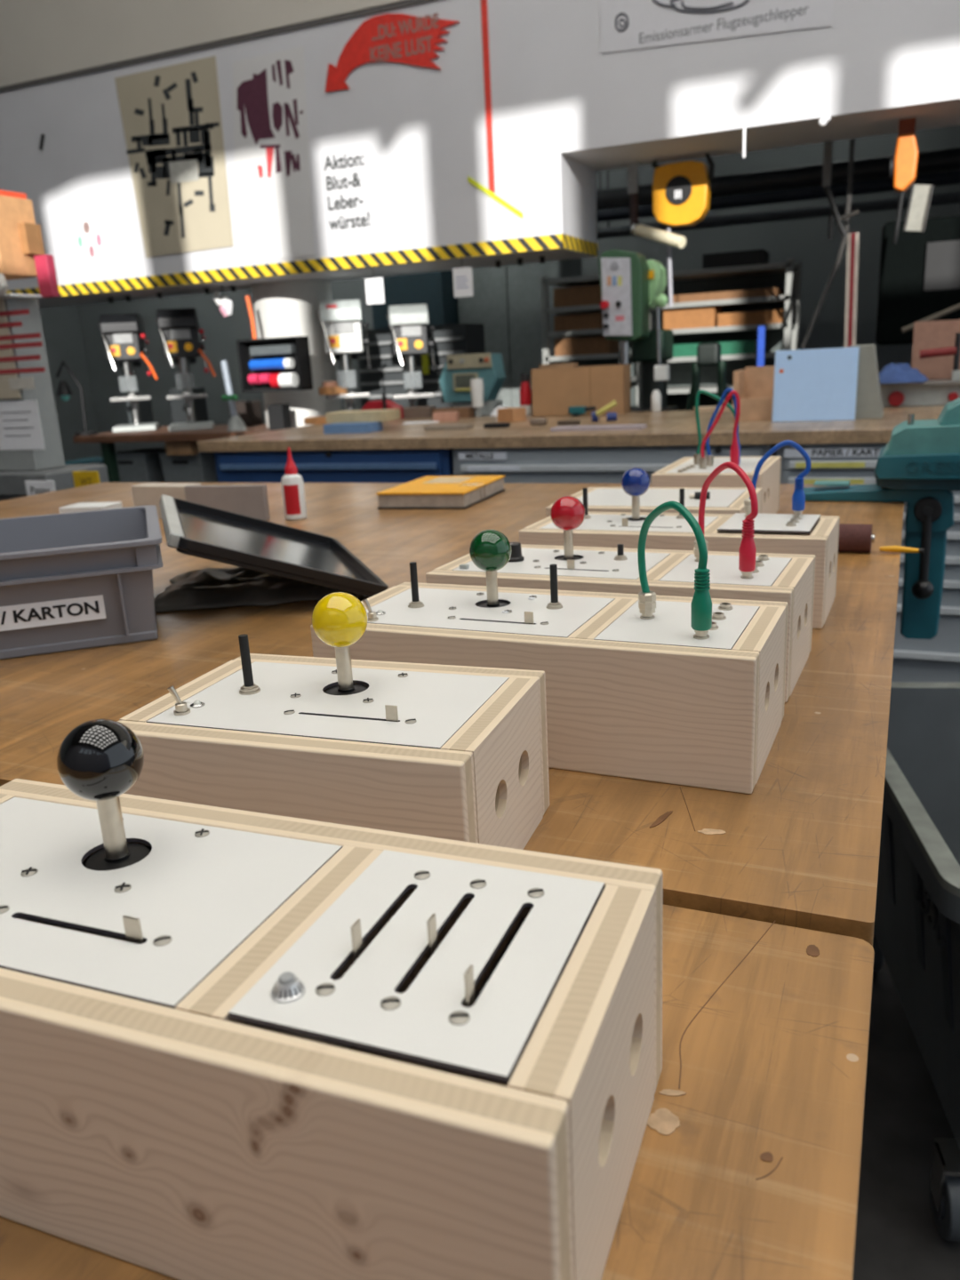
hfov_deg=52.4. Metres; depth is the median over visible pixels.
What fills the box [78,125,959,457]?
wall
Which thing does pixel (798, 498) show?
cable
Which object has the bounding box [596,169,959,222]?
ceiling pipe
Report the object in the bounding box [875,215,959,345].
cabinet
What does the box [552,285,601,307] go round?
carton
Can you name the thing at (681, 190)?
hose reel
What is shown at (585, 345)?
carton
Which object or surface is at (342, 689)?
washer
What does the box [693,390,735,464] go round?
cable
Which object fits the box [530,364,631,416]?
cardboard box
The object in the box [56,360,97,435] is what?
desk lamp
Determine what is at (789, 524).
socket
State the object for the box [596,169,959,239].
ceiling pipe
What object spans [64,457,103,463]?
storage bin
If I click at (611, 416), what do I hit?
clamp
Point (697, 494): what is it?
rocker switch
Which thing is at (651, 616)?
socket
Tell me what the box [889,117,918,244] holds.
spring balancer
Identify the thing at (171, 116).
poster
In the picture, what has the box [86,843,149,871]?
washer
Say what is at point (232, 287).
hook
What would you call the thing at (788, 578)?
control box
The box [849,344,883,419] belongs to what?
wedge
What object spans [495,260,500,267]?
hook
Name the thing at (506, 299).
locker
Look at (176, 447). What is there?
box
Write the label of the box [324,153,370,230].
lettering
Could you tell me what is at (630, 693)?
control box
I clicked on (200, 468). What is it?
storage bin
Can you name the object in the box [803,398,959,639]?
vise
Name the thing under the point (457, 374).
machine
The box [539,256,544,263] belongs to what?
hook
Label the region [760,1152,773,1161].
stain
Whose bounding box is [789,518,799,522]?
socket
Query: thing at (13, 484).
storage container
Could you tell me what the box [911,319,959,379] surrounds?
cardboard box
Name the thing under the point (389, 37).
arrow sign
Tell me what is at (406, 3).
trim
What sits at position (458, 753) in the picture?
control box
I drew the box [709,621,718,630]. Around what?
socket
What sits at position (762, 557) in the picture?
socket
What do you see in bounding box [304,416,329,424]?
block
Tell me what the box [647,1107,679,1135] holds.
dried glue
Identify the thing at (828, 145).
hook
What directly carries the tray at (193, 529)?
on the workbench at (802, 849)
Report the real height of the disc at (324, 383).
0.030 m
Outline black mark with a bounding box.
[39,133,44,150]
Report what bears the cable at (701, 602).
on the control box at (630, 693)
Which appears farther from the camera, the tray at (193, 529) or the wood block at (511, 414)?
the wood block at (511, 414)
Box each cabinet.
[0,298,64,470]
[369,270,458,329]
[452,444,776,483]
[776,443,959,682]
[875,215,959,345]
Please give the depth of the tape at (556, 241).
5.39 m
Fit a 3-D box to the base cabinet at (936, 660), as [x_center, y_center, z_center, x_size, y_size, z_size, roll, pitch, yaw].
[1.652,-0.300,3.475,1.115,0.846,0.576,4,17,23]
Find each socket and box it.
[640,613,654,619]
[693,632,709,639]
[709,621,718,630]
[712,611,726,620]
[718,602,732,610]
[740,573,753,578]
[755,560,764,567]
[757,554,768,560]
[785,521,796,526]
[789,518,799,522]
[792,514,802,519]
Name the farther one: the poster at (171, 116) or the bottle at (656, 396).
the poster at (171, 116)
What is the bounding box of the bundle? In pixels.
[702,248,769,269]
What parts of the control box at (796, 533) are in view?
knob lever, control plate, knob lever, control plate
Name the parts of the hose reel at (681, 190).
pull cord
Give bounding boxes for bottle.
[280,447,306,519]
[519,373,532,415]
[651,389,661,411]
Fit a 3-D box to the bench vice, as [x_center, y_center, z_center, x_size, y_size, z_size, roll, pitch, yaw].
[-0.544,-1.245,5.202,0.240,0.141,0.129,4,17,23]
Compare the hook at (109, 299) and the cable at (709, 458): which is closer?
the cable at (709, 458)
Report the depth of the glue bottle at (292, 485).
1.98 m
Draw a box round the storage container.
[0,464,109,501]
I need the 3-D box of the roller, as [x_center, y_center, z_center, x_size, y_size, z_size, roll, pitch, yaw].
[0.544,-0.148,1.421,0.056,0.041,0.041,4,17,23]
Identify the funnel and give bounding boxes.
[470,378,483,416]
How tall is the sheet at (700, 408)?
0.015 m
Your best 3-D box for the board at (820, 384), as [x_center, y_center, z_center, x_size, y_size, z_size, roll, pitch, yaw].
[1.250,-0.951,3.642,0.296,0.260,0.041,4,17,23]
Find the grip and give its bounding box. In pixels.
[920,346,956,359]
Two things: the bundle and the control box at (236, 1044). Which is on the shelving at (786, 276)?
the bundle
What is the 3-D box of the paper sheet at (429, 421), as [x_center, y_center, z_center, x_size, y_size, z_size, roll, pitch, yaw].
[-0.286,-1.060,4.756,0.170,0.006,0.100,-2,16,4]
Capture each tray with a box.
[0,273,44,299]
[159,494,388,597]
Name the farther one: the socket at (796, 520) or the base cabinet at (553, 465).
the base cabinet at (553, 465)
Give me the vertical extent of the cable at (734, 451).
0.128 m
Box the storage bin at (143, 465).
[115,448,166,482]
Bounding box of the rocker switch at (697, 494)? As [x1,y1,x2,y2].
[694,491,710,499]
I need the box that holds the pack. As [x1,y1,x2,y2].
[33,254,59,297]
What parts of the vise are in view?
worn plate, clamp arm, crank knob, swivel leg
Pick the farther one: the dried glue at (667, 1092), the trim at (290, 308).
the trim at (290, 308)
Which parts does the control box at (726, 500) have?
control plate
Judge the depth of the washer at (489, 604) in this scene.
0.83 m
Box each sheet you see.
[184,484,270,519]
[402,420,439,424]
[693,405,732,411]
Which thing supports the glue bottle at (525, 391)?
on the bench at (664, 428)
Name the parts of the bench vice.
screw post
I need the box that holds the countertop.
[72,423,296,443]
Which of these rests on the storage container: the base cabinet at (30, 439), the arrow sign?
the base cabinet at (30, 439)
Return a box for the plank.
[757,326,765,366]
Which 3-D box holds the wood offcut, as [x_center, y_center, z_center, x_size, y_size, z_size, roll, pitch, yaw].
[0.387,-1.302,4.770,0.170,0.095,0.100,2,17,16]
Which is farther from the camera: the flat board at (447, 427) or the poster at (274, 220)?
the poster at (274, 220)
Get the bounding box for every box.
[0,189,44,279]
[0,719,662,1279]
[117,592,549,849]
[131,483,200,518]
[165,440,199,455]
[310,529,788,793]
[323,421,383,433]
[402,406,435,418]
[425,496,815,702]
[432,407,475,418]
[519,467,839,628]
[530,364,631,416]
[545,487,762,517]
[651,456,781,513]
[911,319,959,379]
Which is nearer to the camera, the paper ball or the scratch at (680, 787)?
the scratch at (680, 787)
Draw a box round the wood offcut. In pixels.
[539,362,577,368]
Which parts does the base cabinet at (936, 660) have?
drawer, handle, handle, drawer, handle, drawer, drawer, handle, drawer, handle, handle, drawer, handle, drawer, drawer, handle, handle, drawer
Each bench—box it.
[72,423,296,482]
[197,405,944,452]
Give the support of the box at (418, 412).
on the bench at (664, 428)
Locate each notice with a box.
[365,264,384,304]
[452,256,472,297]
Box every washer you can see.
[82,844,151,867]
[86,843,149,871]
[325,683,367,695]
[477,601,508,607]
[556,556,581,560]
[628,519,644,520]
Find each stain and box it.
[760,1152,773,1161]
[806,944,819,957]
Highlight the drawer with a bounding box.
[214,448,454,482]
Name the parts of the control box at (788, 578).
rotary knob, control plate, knob lever, control plate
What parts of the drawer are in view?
handle, drawer, drawer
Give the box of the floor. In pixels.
[852,958,959,1279]
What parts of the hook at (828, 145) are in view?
hook arm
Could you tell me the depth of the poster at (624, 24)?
4.38 m
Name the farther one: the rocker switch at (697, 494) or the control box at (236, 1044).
the rocker switch at (697, 494)
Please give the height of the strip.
0.150 m
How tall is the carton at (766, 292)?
0.050 m
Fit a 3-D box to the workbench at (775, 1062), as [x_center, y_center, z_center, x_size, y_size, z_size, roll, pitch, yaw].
[-1.024,0.685,0.521,2.201,0.896,1.237,4,17,23]
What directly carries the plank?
on the floor
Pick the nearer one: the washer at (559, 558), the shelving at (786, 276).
the washer at (559, 558)
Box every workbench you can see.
[0,482,903,946]
[0,904,874,1279]
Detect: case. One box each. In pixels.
[266,403,291,430]
[672,340,757,357]
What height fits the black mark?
0.092 m
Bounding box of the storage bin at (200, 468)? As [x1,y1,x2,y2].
[159,451,217,482]
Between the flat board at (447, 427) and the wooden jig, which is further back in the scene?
the flat board at (447, 427)
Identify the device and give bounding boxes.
[483,422,510,428]
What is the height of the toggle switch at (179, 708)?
0.018 m
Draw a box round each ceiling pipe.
[596,147,959,210]
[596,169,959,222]
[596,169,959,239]
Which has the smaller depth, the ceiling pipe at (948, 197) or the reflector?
the reflector
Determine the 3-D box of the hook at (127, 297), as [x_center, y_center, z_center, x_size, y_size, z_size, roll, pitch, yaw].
[-2.297,-2.230,6.367,0.024,0.035,0.024,4,17,23]
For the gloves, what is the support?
hanging from the wall at (564, 110)
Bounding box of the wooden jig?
[732,365,775,421]
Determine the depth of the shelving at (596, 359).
6.43 m
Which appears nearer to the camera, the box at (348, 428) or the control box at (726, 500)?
the control box at (726, 500)
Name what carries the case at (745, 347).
on the shelving at (786, 276)
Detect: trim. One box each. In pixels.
[0,0,435,92]
[251,280,341,427]
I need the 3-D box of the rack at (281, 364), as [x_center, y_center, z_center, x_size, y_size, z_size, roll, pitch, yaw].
[-1.177,-1.645,5.825,0.420,0.300,0.312,4,17,23]
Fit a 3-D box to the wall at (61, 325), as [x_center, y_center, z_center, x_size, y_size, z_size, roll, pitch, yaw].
[-6.655,-2.895,4.549,0.150,6.100,12.350,4,17,23]
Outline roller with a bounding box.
[838,523,874,552]
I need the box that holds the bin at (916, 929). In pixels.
[872,681,959,1241]
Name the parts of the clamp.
handle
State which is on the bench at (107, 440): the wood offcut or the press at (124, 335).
the press at (124, 335)
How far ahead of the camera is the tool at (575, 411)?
4.65 m
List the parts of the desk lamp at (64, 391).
lamp shade, bulb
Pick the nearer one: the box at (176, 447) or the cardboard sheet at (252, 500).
the cardboard sheet at (252, 500)
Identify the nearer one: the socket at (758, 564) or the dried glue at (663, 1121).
the dried glue at (663, 1121)
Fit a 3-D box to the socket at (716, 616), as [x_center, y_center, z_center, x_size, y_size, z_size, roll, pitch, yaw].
[0.182,-0.018,0.747,0.011,0.004,0.011,4,17,23]
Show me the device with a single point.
(503, 424)
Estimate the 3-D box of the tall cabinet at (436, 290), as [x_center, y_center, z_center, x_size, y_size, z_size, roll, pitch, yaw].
[-0.424,-1.984,7.770,0.600,1.950,0.500,4,17,23]
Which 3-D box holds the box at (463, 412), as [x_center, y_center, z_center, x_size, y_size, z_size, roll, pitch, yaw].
[-0.136,-1.175,5.047,0.200,0.050,0.100,3,17,20]
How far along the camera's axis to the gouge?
0.64 m
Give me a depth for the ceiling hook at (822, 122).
4.28 m
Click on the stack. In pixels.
(385, 414)
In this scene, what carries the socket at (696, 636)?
attached to the control box at (630, 693)
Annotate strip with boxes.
[743,120,745,157]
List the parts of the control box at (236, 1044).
control plate, control plate, panel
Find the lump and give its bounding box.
[529,417,547,425]
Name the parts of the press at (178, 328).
lever rod, name plate, motor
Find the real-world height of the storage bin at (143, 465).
0.720 m
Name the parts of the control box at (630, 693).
knob lever, control plate, knob lever, control plate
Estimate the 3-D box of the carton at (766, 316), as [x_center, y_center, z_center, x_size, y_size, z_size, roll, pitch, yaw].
[1.761,-2.071,6.289,0.400,0.080,0.300,4,17,23]
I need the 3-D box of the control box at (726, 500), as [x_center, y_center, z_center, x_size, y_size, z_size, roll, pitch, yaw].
[0.253,-0.160,1.391,0.262,0.108,0.205,4,17,23]
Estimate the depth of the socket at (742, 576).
0.87 m
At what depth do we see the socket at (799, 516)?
1.12 m
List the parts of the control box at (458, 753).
knob lever, control plate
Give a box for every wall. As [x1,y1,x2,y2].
[0,0,959,307]
[39,304,101,461]
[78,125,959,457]
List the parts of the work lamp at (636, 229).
scale plate, mount post, lamp shade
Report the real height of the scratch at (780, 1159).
0.001 m
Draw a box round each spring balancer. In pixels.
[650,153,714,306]
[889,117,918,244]
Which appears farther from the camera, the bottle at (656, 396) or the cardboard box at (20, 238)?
the bottle at (656, 396)
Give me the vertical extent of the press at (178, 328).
0.755 m
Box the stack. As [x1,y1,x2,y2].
[325,408,400,423]
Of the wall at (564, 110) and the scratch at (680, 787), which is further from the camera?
the wall at (564, 110)
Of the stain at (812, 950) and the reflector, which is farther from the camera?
the reflector
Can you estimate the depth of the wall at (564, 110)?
4.99 m
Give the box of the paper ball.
[489,405,508,415]
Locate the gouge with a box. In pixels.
[649,810,672,827]
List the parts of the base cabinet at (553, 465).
drawer, handle, drawer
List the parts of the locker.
door, door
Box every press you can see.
[97,313,159,432]
[154,308,215,431]
[317,299,372,410]
[385,304,436,407]
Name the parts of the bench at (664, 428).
foam strip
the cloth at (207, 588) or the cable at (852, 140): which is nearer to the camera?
the cloth at (207, 588)
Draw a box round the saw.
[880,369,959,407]
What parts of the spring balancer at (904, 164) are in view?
cord, mount plate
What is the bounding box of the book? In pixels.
[376,475,505,509]
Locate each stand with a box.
[220,360,246,431]
[685,342,730,410]
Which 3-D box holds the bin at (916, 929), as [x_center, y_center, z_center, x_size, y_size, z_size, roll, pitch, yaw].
[0.951,0.460,1.550,0.644,0.562,0.784,0,16,10]
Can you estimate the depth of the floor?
1.49 m
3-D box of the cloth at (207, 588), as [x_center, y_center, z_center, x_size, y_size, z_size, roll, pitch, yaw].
[-0.314,-0.087,1.387,0.292,0.024,0.236,-4,16,-5]
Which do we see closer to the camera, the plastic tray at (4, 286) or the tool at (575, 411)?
the plastic tray at (4, 286)
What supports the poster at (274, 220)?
attached to the wall at (564, 110)
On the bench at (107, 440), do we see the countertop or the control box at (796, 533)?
the countertop
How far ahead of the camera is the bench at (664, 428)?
3.80 m
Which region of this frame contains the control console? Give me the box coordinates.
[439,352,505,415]
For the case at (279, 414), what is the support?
on the bench at (107, 440)
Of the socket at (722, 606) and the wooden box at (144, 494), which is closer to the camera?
the socket at (722, 606)
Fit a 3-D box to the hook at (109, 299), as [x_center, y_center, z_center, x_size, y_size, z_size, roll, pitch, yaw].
[-2.433,-2.239,6.425,0.024,0.035,0.024,4,17,23]
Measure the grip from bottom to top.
0.046 m
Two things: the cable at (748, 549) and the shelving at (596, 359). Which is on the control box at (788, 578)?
the cable at (748, 549)
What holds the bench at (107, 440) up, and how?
on the floor
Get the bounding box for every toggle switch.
[167,685,190,715]
[362,599,378,621]
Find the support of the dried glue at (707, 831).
on the workbench at (802, 849)
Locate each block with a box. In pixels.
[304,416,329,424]
[432,410,459,422]
[496,407,526,422]
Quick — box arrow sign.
[325,13,460,92]
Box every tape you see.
[5,233,597,296]
[467,176,523,218]
[480,0,495,193]
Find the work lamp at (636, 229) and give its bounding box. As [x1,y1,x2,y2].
[627,162,686,248]
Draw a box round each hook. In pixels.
[107,296,112,303]
[125,295,130,301]
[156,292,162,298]
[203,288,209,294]
[230,285,235,291]
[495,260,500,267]
[517,258,522,265]
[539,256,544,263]
[818,114,831,126]
[822,140,859,239]
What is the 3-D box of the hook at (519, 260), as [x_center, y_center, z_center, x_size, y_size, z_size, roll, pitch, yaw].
[0.218,-2.052,5.298,0.024,0.035,0.024,4,17,23]
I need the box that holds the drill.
[598,248,678,411]
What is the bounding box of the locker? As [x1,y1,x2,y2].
[457,258,582,407]
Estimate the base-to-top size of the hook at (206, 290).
0.035 m
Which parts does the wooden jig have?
rail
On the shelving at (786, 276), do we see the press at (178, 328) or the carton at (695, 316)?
the carton at (695, 316)
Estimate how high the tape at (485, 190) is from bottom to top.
0.231 m
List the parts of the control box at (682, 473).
control plate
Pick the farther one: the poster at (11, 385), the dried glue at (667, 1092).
the poster at (11, 385)
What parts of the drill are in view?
control panel, selector knob, feed lever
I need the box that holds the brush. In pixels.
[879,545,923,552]
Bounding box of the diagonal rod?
[901,303,959,333]
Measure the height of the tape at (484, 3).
0.908 m
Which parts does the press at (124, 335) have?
lever rod, name plate, motor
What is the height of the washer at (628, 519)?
0.003 m
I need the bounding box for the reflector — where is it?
[903,184,934,231]
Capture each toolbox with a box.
[228,400,263,425]
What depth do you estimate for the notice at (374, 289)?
5.33 m
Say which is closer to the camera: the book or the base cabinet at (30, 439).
the book
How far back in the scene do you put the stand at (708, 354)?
5.32 m
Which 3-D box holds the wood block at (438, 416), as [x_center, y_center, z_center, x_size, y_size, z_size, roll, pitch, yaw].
[-0.167,-1.096,4.789,0.120,0.045,0.080,-1,16,7]
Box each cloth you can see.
[153,567,359,612]
[879,362,927,383]
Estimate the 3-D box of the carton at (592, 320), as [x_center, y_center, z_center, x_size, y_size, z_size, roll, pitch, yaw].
[0.695,-2.122,6.521,0.319,0.100,0.300,4,17,23]
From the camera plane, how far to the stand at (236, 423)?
6.04 m
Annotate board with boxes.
[424,424,472,431]
[771,346,859,422]
[844,232,859,347]
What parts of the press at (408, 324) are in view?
lever rod, motor, name plate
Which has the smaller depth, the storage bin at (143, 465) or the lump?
the lump
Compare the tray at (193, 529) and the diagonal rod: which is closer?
the tray at (193, 529)
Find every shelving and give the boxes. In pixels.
[540,274,640,407]
[649,257,801,410]
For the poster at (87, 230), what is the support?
attached to the wall at (564, 110)
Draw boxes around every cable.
[637,500,711,633]
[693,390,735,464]
[693,461,758,574]
[698,390,740,468]
[705,387,740,465]
[744,440,811,512]
[800,138,855,349]
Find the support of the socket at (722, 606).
attached to the control box at (630, 693)
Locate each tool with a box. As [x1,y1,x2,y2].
[557,420,580,425]
[568,406,596,415]
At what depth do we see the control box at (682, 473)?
1.64 m
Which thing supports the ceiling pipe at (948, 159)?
hanging from the ceiling
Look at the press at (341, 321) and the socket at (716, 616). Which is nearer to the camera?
the socket at (716, 616)
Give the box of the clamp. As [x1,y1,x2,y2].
[591,400,616,422]
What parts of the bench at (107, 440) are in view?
leg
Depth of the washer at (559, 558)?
1.00 m
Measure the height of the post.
0.190 m
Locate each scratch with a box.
[678,920,775,1088]
[680,786,695,831]
[755,1156,783,1180]
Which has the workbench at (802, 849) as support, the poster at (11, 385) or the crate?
the crate
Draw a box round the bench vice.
[360,392,403,418]
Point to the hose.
(247, 298)
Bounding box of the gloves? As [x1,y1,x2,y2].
[213,285,232,317]
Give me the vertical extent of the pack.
0.140 m
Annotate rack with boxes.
[236,336,312,392]
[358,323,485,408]
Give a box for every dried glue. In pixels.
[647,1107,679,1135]
[658,1088,686,1095]
[697,828,726,834]
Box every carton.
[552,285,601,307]
[553,312,603,331]
[554,336,618,356]
[663,305,722,329]
[672,288,782,303]
[717,309,784,326]
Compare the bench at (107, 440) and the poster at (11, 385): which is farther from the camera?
the bench at (107, 440)
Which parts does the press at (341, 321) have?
lever rod, name plate, motor, spoke knob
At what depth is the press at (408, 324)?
5.57 m
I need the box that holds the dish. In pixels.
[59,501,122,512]
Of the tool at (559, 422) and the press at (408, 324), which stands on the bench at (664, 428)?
the tool at (559, 422)
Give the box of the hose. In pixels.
[245,296,256,339]
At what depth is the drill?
4.88 m
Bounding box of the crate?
[0,504,163,659]
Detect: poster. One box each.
[0,298,45,399]
[60,202,117,279]
[114,56,232,257]
[232,46,314,263]
[600,0,832,53]
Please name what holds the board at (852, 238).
on the floor
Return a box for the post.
[952,332,959,370]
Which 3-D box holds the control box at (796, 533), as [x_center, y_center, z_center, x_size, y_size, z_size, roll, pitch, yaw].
[0.237,-0.122,1.166,0.350,0.161,0.150,4,18,24]

